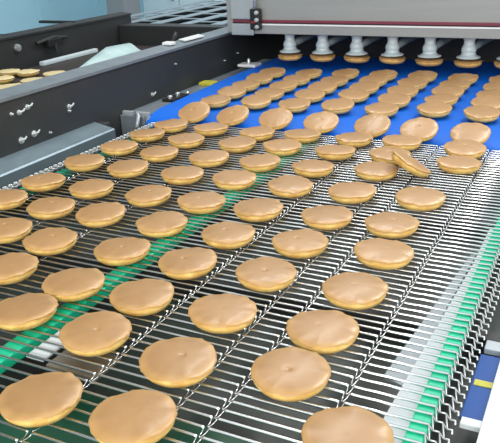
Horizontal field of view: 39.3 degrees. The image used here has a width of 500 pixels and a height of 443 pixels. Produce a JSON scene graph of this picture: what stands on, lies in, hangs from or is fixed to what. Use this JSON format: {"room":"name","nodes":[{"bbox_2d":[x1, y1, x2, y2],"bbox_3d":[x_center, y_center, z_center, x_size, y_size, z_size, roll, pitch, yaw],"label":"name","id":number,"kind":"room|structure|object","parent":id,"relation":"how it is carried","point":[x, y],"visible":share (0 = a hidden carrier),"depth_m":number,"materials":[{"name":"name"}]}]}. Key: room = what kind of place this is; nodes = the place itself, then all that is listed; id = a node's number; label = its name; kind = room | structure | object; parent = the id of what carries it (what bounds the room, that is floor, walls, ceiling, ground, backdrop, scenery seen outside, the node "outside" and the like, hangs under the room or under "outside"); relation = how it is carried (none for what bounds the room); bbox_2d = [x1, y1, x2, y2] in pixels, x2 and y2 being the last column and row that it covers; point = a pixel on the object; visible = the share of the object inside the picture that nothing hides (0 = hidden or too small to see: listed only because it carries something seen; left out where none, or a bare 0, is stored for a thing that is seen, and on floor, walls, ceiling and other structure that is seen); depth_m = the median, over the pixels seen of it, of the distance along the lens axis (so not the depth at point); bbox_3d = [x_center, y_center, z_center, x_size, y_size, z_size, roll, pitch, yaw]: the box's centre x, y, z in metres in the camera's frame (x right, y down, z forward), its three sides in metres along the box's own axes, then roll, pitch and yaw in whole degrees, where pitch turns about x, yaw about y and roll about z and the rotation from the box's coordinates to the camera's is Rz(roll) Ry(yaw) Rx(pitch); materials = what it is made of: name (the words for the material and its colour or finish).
{"room":"processing plant","nodes":[
{"label":"processing plant","id":0,"kind":"room"},
{"bbox_2d":[0,0,144,33],"bbox_3d":[-2.564,-1.237,4.196,0.108,1.850,10.500,9,25,25],"label":"wall","id":1,"kind":"structure","parent":0,"point":[15,15],"depth_m":5.75,"materials":[{"name":"paint"}]},
{"bbox_3d":[0.605,0.110,3.070,8.500,0.050,10.500,9,25,25],"label":"floor","id":2,"kind":"structure","parent":0,"visible":0},
{"bbox_2d":[106,0,140,19],"bbox_3d":[-0.997,-2.488,4.957,0.250,3.450,0.280,9,25,25],"label":"column","id":3,"kind":"structure","parent":2,"relation":"on","point":[113,6],"depth_m":5.24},
{"bbox_2d":[0,12,263,153],"bbox_3d":[-0.653,-0.127,2.441,0.940,0.974,1.720,9,25,25],"label":"conveyor","id":4,"kind":"object","parent":2,"relation":"on","point":[24,49],"visible":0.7,"depth_m":2.79,"materials":[{"name":"black metal"}]},
{"bbox_2d":[15,69,39,76],"bbox_3d":[-0.758,-0.507,2.394,0.080,0.019,0.079,5,23,17],"label":"cake","id":5,"kind":"object","parent":4,"relation":"on","point":[25,72],"visible":1,"depth_m":2.37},
{"bbox_2d":[39,48,97,65],"bbox_3d":[-0.694,-0.635,2.704,0.023,0.016,0.320,9,25,25],"label":"bar","id":6,"kind":"object","parent":4,"relation":"on","point":[94,50],"visible":1,"depth_m":2.68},
{"bbox_2d":[79,43,140,67],"bbox_3d":[-0.508,-0.586,2.525,0.185,0.044,0.485,9,25,25],"label":"plastic sheet","id":7,"kind":"object","parent":4,"relation":"on","point":[110,52],"visible":0.29,"depth_m":2.60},
{"bbox_2d":[131,0,227,24],"bbox_3d":[0.156,-0.775,3.998,0.990,0.917,1.940,9,25,25],"label":"rack","id":8,"kind":"object","parent":2,"relation":"on","point":[213,13],"visible":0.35,"depth_m":3.47,"materials":[{"name":"grey metal"}]},
{"bbox_2d":[143,0,224,16],"bbox_3d":[-0.458,-1.908,5.723,0.700,1.750,0.540,9,25,25],"label":"tall cabinet","id":9,"kind":"object","parent":2,"relation":"on","point":[149,5],"visible":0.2,"depth_m":5.62,"materials":[{"name":"grey metal"}]},
{"bbox_2d":[0,27,499,442],"bbox_3d":[0.185,0.160,1.638,1.300,0.983,2.340,9,25,25],"label":"conveyor","id":10,"kind":"object","parent":2,"relation":"on","point":[424,359],"visible":0.66,"depth_m":0.96,"materials":[{"name":"silver metal"}]},
{"bbox_2d":[0,189,27,210],"bbox_3d":[-0.420,-0.037,1.200,0.080,0.019,0.080,-12,24,-25],"label":"cake","id":11,"kind":"object","parent":10,"relation":"on","point":[13,198],"visible":1,"depth_m":1.19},
{"bbox_2d":[0,217,31,243],"bbox_3d":[-0.371,0.014,1.069,0.079,0.019,0.080,-16,27,-31],"label":"cake","id":12,"kind":"object","parent":10,"relation":"on","point":[12,229],"visible":1,"depth_m":1.06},
{"bbox_2d":[0,252,38,284],"bbox_3d":[-0.325,0.064,0.944,0.080,0.019,0.080,19,30,41],"label":"cake","id":13,"kind":"object","parent":10,"relation":"on","point":[14,267],"visible":1,"depth_m":0.93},
{"bbox_2d":[0,293,58,330],"bbox_3d":[-0.267,0.108,0.830,0.080,0.020,0.079,-15,25,-27],"label":"cake","id":14,"kind":"object","parent":10,"relation":"on","point":[27,311],"visible":1,"depth_m":0.81,"materials":[{"name":"food"}]},
{"bbox_2d":[0,372,82,427],"bbox_3d":[-0.200,0.171,0.671,0.080,0.019,0.080,-8,22,-14],"label":"cake","id":15,"kind":"object","parent":10,"relation":"on","point":[39,400],"visible":1,"depth_m":0.66,"materials":[{"name":"food"}]},
{"bbox_2d":[20,172,65,191],"bbox_3d":[-0.375,-0.071,1.275,0.080,0.020,0.079,4,23,15],"label":"cake","id":16,"kind":"object","parent":10,"relation":"on","point":[49,181],"visible":1,"depth_m":1.25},
{"bbox_2d":[22,227,77,255],"bbox_3d":[-0.290,0.030,1.024,0.080,0.019,0.080,8,24,23],"label":"cake","id":17,"kind":"object","parent":10,"relation":"on","point":[47,241],"visible":1,"depth_m":1.01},
{"bbox_2d":[26,196,75,219],"bbox_3d":[-0.326,-0.022,1.153,0.080,0.019,0.080,-1,22,3],"label":"cake","id":18,"kind":"object","parent":10,"relation":"on","point":[49,208],"visible":1,"depth_m":1.13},
{"bbox_2d":[41,268,104,301],"bbox_3d":[-0.224,0.081,0.892,0.079,0.019,0.079,-9,22,-18],"label":"cake","id":19,"kind":"object","parent":10,"relation":"on","point":[72,284],"visible":0.98,"depth_m":0.88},
{"bbox_2d":[64,154,104,171],"bbox_3d":[-0.326,-0.115,1.379,0.079,0.019,0.079,-17,27,-30],"label":"cake","id":20,"kind":"object","parent":10,"relation":"on","point":[81,162],"visible":1,"depth_m":1.36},
{"bbox_2d":[68,179,113,199],"bbox_3d":[-0.278,-0.057,1.233,0.080,0.019,0.080,-20,27,-37],"label":"cake","id":21,"kind":"object","parent":10,"relation":"on","point":[87,189],"visible":1,"depth_m":1.21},
{"bbox_2d":[58,311,131,356],"bbox_3d":[-0.171,0.125,0.778,0.080,0.019,0.079,19,32,40],"label":"cake","id":22,"kind":"object","parent":10,"relation":"on","point":[99,333],"visible":1,"depth_m":0.76,"materials":[{"name":"food"}]},
{"bbox_2d":[75,202,125,227],"bbox_3d":[-0.236,-0.010,1.113,0.079,0.020,0.080,-15,25,-27],"label":"cake","id":23,"kind":"object","parent":10,"relation":"on","point":[103,214],"visible":1,"depth_m":1.10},
{"bbox_2d":[100,140,137,155],"bbox_3d":[-0.274,-0.154,1.469,0.080,0.019,0.080,-2,22,0],"label":"cake","id":24,"kind":"object","parent":10,"relation":"on","point":[115,147],"visible":1,"depth_m":1.45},
{"bbox_2d":[93,237,150,265],"bbox_3d":[-0.178,0.042,0.980,0.080,0.019,0.080,8,24,27],"label":"cake","id":25,"kind":"object","parent":10,"relation":"on","point":[123,251],"visible":1,"depth_m":0.96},
{"bbox_2d":[107,159,148,177],"bbox_3d":[-0.231,-0.100,1.331,0.079,0.019,0.079,-2,23,6],"label":"cake","id":26,"kind":"object","parent":10,"relation":"on","point":[130,168],"visible":1,"depth_m":1.31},
{"bbox_2d":[88,389,177,442],"bbox_3d":[-0.105,0.181,0.636,0.079,0.019,0.079,5,23,20],"label":"cake","id":27,"kind":"object","parent":10,"relation":"on","point":[141,415],"visible":1,"depth_m":0.63,"materials":[{"name":"food"}]},
{"bbox_2d":[109,278,173,315],"bbox_3d":[-0.131,0.092,0.854,0.080,0.019,0.080,-7,23,-9],"label":"cake","id":28,"kind":"object","parent":10,"relation":"on","point":[146,296],"visible":1,"depth_m":0.84,"materials":[{"name":"food"}]},
{"bbox_2d":[129,128,164,141],"bbox_3d":[-0.227,-0.191,1.550,0.080,0.020,0.079,3,23,13],"label":"cake","id":29,"kind":"object","parent":10,"relation":"on","point":[143,135],"visible":1,"depth_m":1.53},
{"bbox_2d":[124,185,171,206],"bbox_3d":[-0.171,-0.043,1.186,0.080,0.019,0.080,-11,24,-16],"label":"cake","id":30,"kind":"object","parent":10,"relation":"on","point":[148,195],"visible":1,"depth_m":1.17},
{"bbox_2d":[139,145,178,162],"bbox_3d":[-0.183,-0.137,1.416,0.079,0.019,0.080,4,23,17],"label":"cake","id":31,"kind":"object","parent":10,"relation":"on","point":[158,153],"visible":1,"depth_m":1.39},
{"bbox_2d":[135,211,187,237],"bbox_3d":[-0.134,0.005,1.067,0.080,0.019,0.080,-11,24,-19],"label":"cake","id":32,"kind":"object","parent":10,"relation":"on","point":[165,223],"visible":1,"depth_m":1.05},
{"bbox_2d":[154,119,187,132],"bbox_3d":[-0.182,-0.221,1.619,0.080,0.019,0.080,13,28,33],"label":"cake","id":33,"kind":"object","parent":10,"relation":"on","point":[172,125],"visible":0.91,"depth_m":1.60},
{"bbox_2d":[139,337,216,387],"bbox_3d":[-0.073,0.145,0.719,0.079,0.020,0.080,3,23,14],"label":"cake","id":34,"kind":"object","parent":10,"relation":"on","point":[177,362],"visible":1,"depth_m":0.71,"materials":[{"name":"food"}]},
{"bbox_2d":[160,166,203,184],"bbox_3d":[-0.124,-0.084,1.283,0.080,0.019,0.079,10,25,26],"label":"cake","id":35,"kind":"object","parent":10,"relation":"on","point":[177,175],"visible":1,"depth_m":1.26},
{"bbox_2d":[167,132,204,148],"bbox_3d":[-0.137,-0.172,1.497,0.080,0.019,0.080,2,23,8],"label":"cake","id":36,"kind":"object","parent":10,"relation":"on","point":[183,140],"visible":0.99,"depth_m":1.48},
{"bbox_2d":[158,247,216,279],"bbox_3d":[-0.083,0.056,0.935,0.080,0.019,0.080,16,30,39],"label":"cake","id":37,"kind":"object","parent":10,"relation":"on","point":[195,262],"visible":1,"depth_m":0.92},
{"bbox_2d":[178,101,209,122],"bbox_3d":[-0.135,-0.264,1.700,0.080,0.040,0.073,9,25,27],"label":"cake","id":38,"kind":"object","parent":10,"relation":"on","point":[194,112],"visible":0.95,"depth_m":1.69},
{"bbox_2d":[177,191,225,213],"bbox_3d":[-0.079,-0.030,1.145,0.080,0.020,0.079,-10,23,-16],"label":"cake","id":39,"kind":"object","parent":10,"relation":"on","point":[202,202],"visible":1,"depth_m":1.12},
{"bbox_2d":[188,149,228,167],"bbox_3d":[-0.080,-0.123,1.369,0.080,0.019,0.080,5,25,19],"label":"cake","id":40,"kind":"object","parent":10,"relation":"on","point":[205,158],"visible":1,"depth_m":1.35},
{"bbox_2d":[193,122,228,135],"bbox_3d":[-0.087,-0.207,1.575,0.080,0.019,0.079,-2,21,0],"label":"cake","id":41,"kind":"object","parent":10,"relation":"on","point":[213,128],"visible":0.98,"depth_m":1.55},
{"bbox_2d":[188,293,257,333],"bbox_3d":[-0.031,0.106,0.807,0.079,0.020,0.080,10,25,27],"label":"cake","id":42,"kind":"object","parent":10,"relation":"on","point":[226,313],"visible":1,"depth_m":0.79,"materials":[{"name":"food"}]},
{"bbox_2d":[201,221,255,248],"bbox_3d":[-0.032,0.021,1.018,0.080,0.019,0.080,-6,22,-9],"label":"cake","id":43,"kind":"object","parent":10,"relation":"on","point":[225,234],"visible":1,"depth_m":1.00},
{"bbox_2d":[216,105,248,126],"bbox_3d":[-0.041,-0.248,1.652,0.075,0.037,0.079,-22,29,-39],"label":"cake","id":44,"kind":"object","parent":10,"relation":"on","point":[235,115],"visible":0.94,"depth_m":1.64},
{"bbox_2d":[212,169,256,189],"bbox_3d":[-0.028,-0.073,1.244,0.080,0.019,0.080,13,27,31],"label":"cake","id":45,"kind":"object","parent":10,"relation":"on","point":[233,179],"visible":1,"depth_m":1.23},
{"bbox_2d":[218,136,255,152],"bbox_3d":[-0.026,-0.159,1.452,0.080,0.019,0.079,-13,26,-23],"label":"cake","id":46,"kind":"object","parent":10,"relation":"on","point":[238,144],"visible":1,"depth_m":1.43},
{"bbox_2d":[239,126,274,140],"bbox_3d":[0.016,-0.191,1.526,0.080,0.019,0.080,-16,26,-31],"label":"cake","id":47,"kind":"object","parent":10,"relation":"on","point":[259,133],"visible":0.94,"depth_m":1.51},
{"bbox_2d":[233,198,282,221],"bbox_3d":[0.013,-0.018,1.104,0.080,0.019,0.080,-9,22,-12],"label":"cake","id":48,"kind":"object","parent":10,"relation":"on","point":[255,209],"visible":1,"depth_m":1.09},
{"bbox_2d":[239,153,280,171],"bbox_3d":[0.018,-0.111,1.331,0.079,0.019,0.080,11,27,31],"label":"cake","id":49,"kind":"object","parent":10,"relation":"on","point":[265,162],"visible":1,"depth_m":1.31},
{"bbox_2d":[235,256,296,291],"bbox_3d":[0.020,0.068,0.894,0.080,0.019,0.080,-7,23,-14],"label":"cake","id":50,"kind":"object","parent":10,"relation":"on","point":[261,274],"visible":1,"depth_m":0.88,"materials":[{"name":"food"}]},
{"bbox_2d":[259,108,292,129],"bbox_3d":[0.059,-0.234,1.605,0.075,0.039,0.079,-22,29,-39],"label":"cake","id":51,"kind":"object","parent":10,"relation":"on","point":[277,118],"visible":0.94,"depth_m":1.60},
{"bbox_2d":[263,138,301,155],"bbox_3d":[0.065,-0.150,1.417,0.079,0.020,0.080,5,23,17],"label":"cake","id":52,"kind":"object","parent":10,"relation":"on","point":[278,147],"visible":0.98,"depth_m":1.40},
{"bbox_2d":[250,346,330,401],"bbox_3d":[0.040,0.151,0.691,0.080,0.019,0.080,15,29,34],"label":"cake","id":53,"kind":"object","parent":10,"relation":"on","point":[287,374],"visible":1,"depth_m":0.68,"materials":[{"name":"food"}]},
{"bbox_2d":[267,175,313,197],"bbox_3d":[0.069,-0.059,1.198,0.079,0.020,0.080,3,23,13],"label":"cake","id":54,"kind":"object","parent":10,"relation":"on","point":[285,186],"visible":1,"depth_m":1.18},
{"bbox_2d":[272,229,328,258],"bbox_3d":[0.070,0.032,0.980,0.080,0.019,0.079,3,23,11],"label":"cake","id":55,"kind":"object","parent":10,"relation":"on","point":[301,243],"visible":1,"depth_m":0.96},
{"bbox_2d":[284,128,320,143],"bbox_3d":[0.112,-0.183,1.495,0.080,0.019,0.080,-1,22,3],"label":"cake","id":56,"kind":"object","parent":10,"relation":"on","point":[308,135],"visible":0.99,"depth_m":1.48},
{"bbox_2d":[291,159,334,177],"bbox_3d":[0.115,-0.097,1.284,0.079,0.020,0.080,-17,26,-31],"label":"cake","id":57,"kind":"object","parent":10,"relation":"on","point":[311,168],"visible":1,"depth_m":1.26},
{"bbox_2d":[303,111,338,133],"bbox_3d":[0.158,-0.219,1.558,0.076,0.036,0.078,-21,29,-38],"label":"cake","id":58,"kind":"object","parent":10,"relation":"on","point":[324,122],"visible":0.94,"depth_m":1.55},
{"bbox_2d":[286,310,359,353],"bbox_3d":[0.079,0.120,0.764,0.080,0.019,0.080,-13,25,-25],"label":"cake","id":59,"kind":"object","parent":10,"relation":"on","point":[319,331],"visible":0.99,"depth_m":0.75,"materials":[{"name":"food"}]},
{"bbox_2d":[301,205,352,229],"bbox_3d":[0.117,-0.006,1.065,0.079,0.019,0.079,-1,22,5],"label":"cake","id":60,"kind":"object","parent":10,"relation":"on","point":[323,217],"visible":1,"depth_m":1.05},
{"bbox_2d":[315,144,355,160],"bbox_3d":[0.166,-0.135,1.371,0.079,0.020,0.080,-9,23,-15],"label":"cake","id":61,"kind":"object","parent":10,"relation":"on","point":[333,152],"visible":1,"depth_m":1.35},
{"bbox_2d":[301,405,393,442],"bbox_3d":[0.083,0.188,0.601,0.079,0.019,0.079,-18,27,-33],"label":"cake","id":62,"kind":"object","parent":10,"relation":"on","point":[343,424],"visible":1,"depth_m":0.60,"materials":[{"name":"food"}]},
{"bbox_2d":[328,181,375,203],"bbox_3d":[0.168,-0.047,1.157,0.080,0.020,0.079,18,30,41],"label":"cake","id":63,"kind":"object","parent":10,"relation":"on","point":[356,192],"visible":1,"depth_m":1.14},
{"bbox_2d":[335,132,372,147],"bbox_3d":[0.215,-0.169,1.451,0.080,0.019,0.080,9,24,25],"label":"cake","id":64,"kind":"object","parent":10,"relation":"on","point":[355,139],"visible":1,"depth_m":1.43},
{"bbox_2d":[322,272,388,309],"bbox_3d":[0.126,0.084,0.845,0.080,0.019,0.080,0,23,9],"label":"cake","id":65,"kind":"object","parent":10,"relation":"on","point":[346,290],"visible":1,"depth_m":0.83,"materials":[{"name":"food"}]},
{"bbox_2d":[354,161,398,180],"bbox_3d":[0.226,-0.090,1.258,0.080,0.019,0.080,12,27,31],"label":"cake","id":66,"kind":"object","parent":10,"relation":"on","point":[369,170],"visible":1,"depth_m":1.24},
{"bbox_2d":[353,238,413,269],"bbox_3d":[0.178,0.044,0.935,0.080,0.020,0.079,-6,23,-8],"label":"cake","id":67,"kind":"object","parent":10,"relation":"on","point":[376,253],"visible":1,"depth_m":0.92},
{"bbox_2d":[369,146,410,164],"bbox_3d":[0.267,-0.125,1.337,0.079,0.020,0.080,-14,25,-26],"label":"cake","id":68,"kind":"object","parent":10,"relation":"on","point":[384,153],"visible":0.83,"depth_m":1.33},
{"bbox_2d":[364,212,419,238],"bbox_3d":[0.207,0.006,1.026,0.080,0.019,0.080,2,22,13],"label":"cake","id":69,"kind":"object","parent":10,"relation":"on","point":[390,225],"visible":1,"depth_m":1.01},
{"bbox_2d":[382,134,421,150],"bbox_3d":[0.306,-0.159,1.415,0.080,0.019,0.080,12,27,29],"label":"cake","id":70,"kind":"object","parent":10,"relation":"on","point":[405,141],"visible":0.94,"depth_m":1.40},
{"bbox_2d":[392,150,430,177],"bbox_3d":[0.286,-0.103,1.240,0.071,0.048,0.078,-12,24,-22],"label":"cake","id":71,"kind":"object","parent":10,"relation":"on","point":[406,162],"visible":1,"depth_m":1.22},
{"bbox_2d":[400,117,438,141],"bbox_3d":[0.354,-0.191,1.468,0.075,0.039,0.078,-21,29,-38],"label":"cake","id":72,"kind":"object","parent":10,"relation":"on","point":[426,129],"visible":0.88,"depth_m":1.46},
{"bbox_2d":[395,186,445,210],"bbox_3d":[0.272,-0.036,1.119,0.079,0.019,0.080,14,29,34],"label":"cake","id":73,"kind":"object","parent":10,"relation":"on","point":[417,198],"visible":1,"depth_m":1.10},
{"bbox_2d":[437,155,481,173],"bbox_3d":[0.378,-0.102,1.270,0.079,0.020,0.080,4,23,15],"label":"cake","id":74,"kind":"object","parent":10,"relation":"on","point":[453,164],"visible":1,"depth_m":1.25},
{"bbox_2d":[444,139,486,158],"bbox_3d":[0.409,-0.136,1.338,0.080,0.022,0.079,-10,24,-18],"label":"cake","id":75,"kind":"object","parent":10,"relation":"on","point":[459,147],"visible":0.92,"depth_m":1.32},
{"bbox_2d":[450,122,490,143],"bbox_3d":[0.447,-0.175,1.420,0.078,0.036,0.076,-2,22,2],"label":"cake","id":76,"kind":"object","parent":10,"relation":"on","point":[479,132],"visible":0.86,"depth_m":1.42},
{"bbox_2d":[120,55,499,159],"bbox_3d":[0.386,0.032,2.044,1.159,0.894,0.903,9,25,25],"label":"conveyor","id":77,"kind":"object","parent":2,"relation":"on","point":[167,108],"visible":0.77,"depth_m":1.83,"materials":[{"name":"blue plastic"}]},
{"bbox_2d":[201,94,231,107],"bbox_3d":[-0.087,-0.307,1.794,0.080,0.023,0.079,-10,24,-18],"label":"cake","id":78,"kind":"object","parent":77,"relation":"on","point":[217,100],"visible":0.94,"depth_m":1.77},
{"bbox_2d":[217,85,246,99],"bbox_3d":[-0.048,-0.343,1.869,0.080,0.026,0.078,3,23,13],"label":"cake","id":79,"kind":"object","parent":77,"relation":"on","point":[235,92],"visible":0.89,"depth_m":1.85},
{"bbox_2d":[232,79,259,91],"bbox_3d":[-0.011,-0.374,1.938,0.080,0.023,0.079,14,27,34],"label":"cake","id":80,"kind":"object","parent":77,"relation":"on","point":[250,85],"visible":0.81,"depth_m":1.92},
{"bbox_2d":[241,94,271,109],"bbox_3d":[0.015,-0.299,1.758,0.080,0.025,0.078,2,23,12],"label":"cake","id":81,"kind":"object","parent":77,"relation":"on","point":[254,101],"visible":0.97,"depth_m":1.74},
{"bbox_2d":[246,72,273,84],"bbox_3d":[0.028,-0.408,2.010,0.079,0.026,0.078,-14,25,-26],"label":"cake","id":82,"kind":"object","parent":77,"relation":"on","point":[264,78],"visible":0.77,"depth_m":2.00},
{"bbox_2d":[255,87,284,100],"bbox_3d":[0.052,-0.333,1.834,0.080,0.024,0.079,-17,26,-31],"label":"cake","id":83,"kind":"object","parent":77,"relation":"on","point":[275,93],"visible":0.87,"depth_m":1.82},
{"bbox_2d":[259,67,285,78],"bbox_3d":[0.067,-0.442,2.089,0.080,0.023,0.079,-9,23,-15],"label":"cake","id":84,"kind":"object","parent":77,"relation":"on","point":[278,72],"visible":0.77,"depth_m":2.07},
{"bbox_2d":[269,79,297,92],"bbox_3d":[0.091,-0.366,1.902,0.078,0.026,0.080,-15,25,-28],"label":"cake","id":85,"kind":"object","parent":77,"relation":"on","point":[289,85],"visible":0.81,"depth_m":1.89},
{"bbox_2d":[278,52,302,60],"bbox_3d":[0.126,-0.517,2.197,0.080,0.019,0.080,8,25,25],"label":"cake","id":86,"kind":"object","parent":77,"relation":"on","point":[282,56],"visible":0.94,"depth_m":2.17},
{"bbox_2d":[278,97,310,112],"bbox_3d":[0.109,-0.283,1.710,0.079,0.026,0.079,-8,23,-14],"label":"cake","id":87,"kind":"object","parent":77,"relation":"on","point":[295,105],"visible":0.92,"depth_m":1.69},
{"bbox_2d":[283,74,310,85],"bbox_3d":[0.132,-0.398,1.977,0.080,0.024,0.079,18,30,41],"label":"cake","id":88,"kind":"object","parent":77,"relation":"on","point":[302,79],"visible":0.78,"depth_m":1.97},
{"bbox_2d":[295,68,321,79],"bbox_3d":[0.171,-0.429,2.047,0.079,0.023,0.080,-9,23,-15],"label":"cake","id":89,"kind":"object","parent":77,"relation":"on","point":[314,73],"visible":0.8,"depth_m":2.03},
{"bbox_2d":[294,88,324,102],"bbox_3d":[0.153,-0.321,1.792,0.080,0.024,0.079,10,26,29],"label":"cake","id":90,"kind":"object","parent":77,"relation":"on","point":[314,95],"visible":0.9,"depth_m":1.78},
{"bbox_2d":[308,81,337,94],"bbox_3d":[0.193,-0.353,1.860,0.079,0.026,0.078,-9,23,-16],"label":"cake","id":91,"kind":"object","parent":77,"relation":"on","point":[329,87],"visible":0.77,"depth_m":1.85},
{"bbox_2d":[310,53,335,61],"bbox_3d":[0.223,-0.504,2.150,0.078,0.020,0.080,1,23,9],"label":"cake","id":92,"kind":"object","parent":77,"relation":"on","point":[315,57],"visible":0.79,"depth_m":2.12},
{"bbox_2d":[320,75,348,86],"bbox_3d":[0.234,-0.386,1.937,0.079,0.023,0.080,-21,29,-37],"label":"cake","id":93,"kind":"object","parent":77,"relation":"on","point":[340,80],"visible":0.73,"depth_m":1.92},
{"bbox_2d":[321,98,354,113],"bbox_3d":[0.209,-0.275,1.675,0.078,0.026,0.080,-16,26,-29],"label":"cake","id":94,"kind":"object","parent":77,"relation":"on","point":[336,105],"visible":0.97,"depth_m":1.66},
{"bbox_2d":[332,68,359,79],"bbox_3d":[0.274,-0.422,2.013,0.079,0.024,0.080,-18,27,-33],"label":"cake","id":95,"kind":"object","parent":77,"relation":"on","point":[350,73],"visible":0.8,"depth_m":2.00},
{"bbox_2d":[338,88,369,102],"bbox_3d":[0.262,-0.317,1.766,0.080,0.025,0.079,-16,26,-29],"label":"cake","id":96,"kind":"object","parent":77,"relation":"on","point":[357,95],"visible":0.93,"depth_m":1.75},
{"bbox_2d":[343,54,369,62],"bbox_3d":[0.320,-0.489,2.103,0.080,0.020,0.079,-1,22,3],"label":"cake","id":97,"kind":"object","parent":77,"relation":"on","point":[362,58],"visible":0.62,"depth_m":2.08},
{"bbox_2d":[349,81,379,94],"bbox_3d":[0.300,-0.347,1.834,0.079,0.026,0.079,19,31,41],"label":"cake","id":98,"kind":"object","parent":77,"relation":"on","point":[372,87],"visible":0.76,"depth_m":1.82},
{"bbox_2d":[354,113,390,137],"bbox_3d":[0.264,-0.206,1.516,0.074,0.040,0.079,-21,29,-38],"label":"cake","id":99,"kind":"object","parent":77,"relation":"on","point":[376,125],"visible":0.93,"depth_m":1.51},
{"bbox_2d":[359,74,387,86],"bbox_3d":[0.335,-0.380,1.906,0.080,0.026,0.078,1,23,8],"label":"cake","id":100,"kind":"object","parent":77,"relation":"on","point":[382,80],"visible":0.69,"depth_m":1.90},
{"bbox_2d":[364,102,398,116],"bbox_3d":[0.306,-0.259,1.629,0.080,0.024,0.079,13,27,34],"label":"cake","id":101,"kind":"object","parent":77,"relation":"on","point":[388,109],"visible":0.94,"depth_m":1.61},
{"bbox_2d":[369,69,397,80],"bbox_3d":[0.375,-0.410,1.974,0.079,0.024,0.080,3,23,14],"label":"cake","id":102,"kind":"object","parent":77,"relation":"on","point":[391,74],"visible":0.75,"depth_m":1.96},
{"bbox_2d":[379,56,405,63],"bbox_3d":[0.418,-0.475,2.057,0.078,0.021,0.080,-4,22,-4],"label":"cake","id":103,"kind":"object","parent":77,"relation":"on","point":[387,60],"visible":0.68,"depth_m":2.03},
{"bbox_2d":[378,93,410,107],"bbox_3d":[0.350,-0.292,1.698,0.079,0.026,0.079,-8,23,-13],"label":"cake","id":104,"kind":"object","parent":77,"relation":"on","point":[401,100],"visible":0.8,"depth_m":1.69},
{"bbox_2d":[387,84,418,97],"bbox_3d":[0.386,-0.327,1.775,0.079,0.026,0.079,-22,29,-39],"label":"cake","id":105,"kind":"object","parent":77,"relation":"on","point":[410,90],"visible":0.82,"depth_m":1.76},
{"bbox_2d":[397,76,427,89],"bbox_3d":[0.430,-0.364,1.854,0.079,0.027,0.079,-16,26,-30],"label":"cake","id":106,"kind":"object","parent":77,"relation":"on","point":[420,83],"visible":0.81,"depth_m":1.84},
{"bbox_2d":[408,70,437,82],"bbox_3d":[0.475,-0.397,1.930,0.079,0.025,0.078,-3,22,0],"label":"cake","id":107,"kind":"object","parent":77,"relation":"on","point":[430,76],"visible":0.73,"depth_m":1.92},
{"bbox_2d":[415,58,442,66],"bbox_3d":[0.514,-0.459,2.013,0.080,0.019,0.080,-3,22,-2],"label":"cake","id":108,"kind":"object","parent":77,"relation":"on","point":[428,62],"visible":0.84,"depth_m":1.99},
{"bbox_2d":[417,101,452,117],"bbox_3d":[0.422,-0.256,1.606,0.080,0.025,0.079,-9,23,-16],"label":"cake","id":109,"kind":"object","parent":77,"relation":"on","point":[436,109],"visible":1,"depth_m":1.59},
{"bbox_2d":[424,93,458,105],"bbox_3d":[0.458,-0.289,1.680,0.080,0.024,0.080,-9,23,-15],"label":"cake","id":110,"kind":"object","parent":77,"relation":"on","point":[450,99],"visible":0.75,"depth_m":1.67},
{"bbox_2d":[432,85,463,97],"bbox_3d":[0.493,-0.320,1.746,0.079,0.026,0.078,-9,23,-15],"label":"cake","id":111,"kind":"object","parent":77,"relation":"on","point":[452,89],"visible":0.74,"depth_m":1.74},
{"bbox_2d":[439,78,470,90],"bbox_3d":[0.531,-0.352,1.817,0.080,0.025,0.079,2,23,12],"label":"cake","id":112,"kind":"object","parent":77,"relation":"on","point":[459,82],"visible":0.64,"depth_m":1.81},
{"bbox_2d":[448,73,478,83],"bbox_3d":[0.573,-0.382,1.885,0.079,0.022,0.079,-9,23,-14],"label":"cake","id":113,"kind":"object","parent":77,"relation":"on","point":[472,78],"visible":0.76,"depth_m":1.88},
{"bbox_2d":[454,59,482,67],"bbox_3d":[0.611,-0.444,1.966,0.079,0.019,0.080,-6,22,-9],"label":"cake","id":114,"kind":"object","parent":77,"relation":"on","point":[461,63],"visible":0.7,"depth_m":1.94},
{"bbox_2d":[463,105,499,122],"bbox_3d":[0.514,-0.238,1.552,0.080,0.025,0.079,-14,25,-26],"label":"cake","id":115,"kind":"object","parent":77,"relation":"on","point":[481,113],"visible":1,"depth_m":1.54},
{"bbox_2d":[470,95,499,110],"bbox_3d":[0.551,-0.271,1.623,0.080,0.027,0.078,4,23,16],"label":"cake","id":116,"kind":"object","parent":77,"relation":"on","point":[489,100],"visible":0.77,"depth_m":1.62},
{"bbox_2d":[476,89,499,97],"bbox_3d":[0.586,-0.302,1.693,0.079,0.024,0.080,-12,24,-22],"label":"cake","id":117,"kind":"object","parent":77,"relation":"on","point":[493,92],"visible":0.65,"depth_m":1.69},
{"bbox_2d":[483,81,499,89],"bbox_3d":[0.626,-0.333,1.761,0.078,0.026,0.079,4,23,16],"label":"cake","id":118,"kind":"object","parent":77,"relation":"on","point":[494,84],"visible":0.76,"depth_m":1.76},
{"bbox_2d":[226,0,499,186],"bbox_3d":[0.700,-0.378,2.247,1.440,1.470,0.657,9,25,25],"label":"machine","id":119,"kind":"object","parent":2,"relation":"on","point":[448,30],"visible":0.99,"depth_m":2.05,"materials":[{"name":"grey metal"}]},
{"bbox_2d":[381,52,403,56],"bbox_3d":[0.416,-0.491,2.051,0.067,0.009,0.067,9,25,25],"label":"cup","id":120,"kind":"object","parent":119,"relation":"on","point":[386,54],"depth_m":2.03,"materials":[{"name":"plastic"}]},
{"bbox_2d":[418,53,440,57],"bbox_3d":[0.513,-0.477,2.005,0.067,0.009,0.067,9,25,25],"label":"cup","id":121,"kind":"object","parent":119,"relation":"on","point":[424,55],"depth_m":1.98,"materials":[{"name":"plastic"}]},
{"bbox_2d":[456,54,480,59],"bbox_3d":[0.610,-0.462,1.959,0.067,0.009,0.067,9,25,25],"label":"cup","id":122,"kind":"object","parent":119,"relation":"on","point":[462,56],"depth_m":1.94,"materials":[{"name":"plastic"}]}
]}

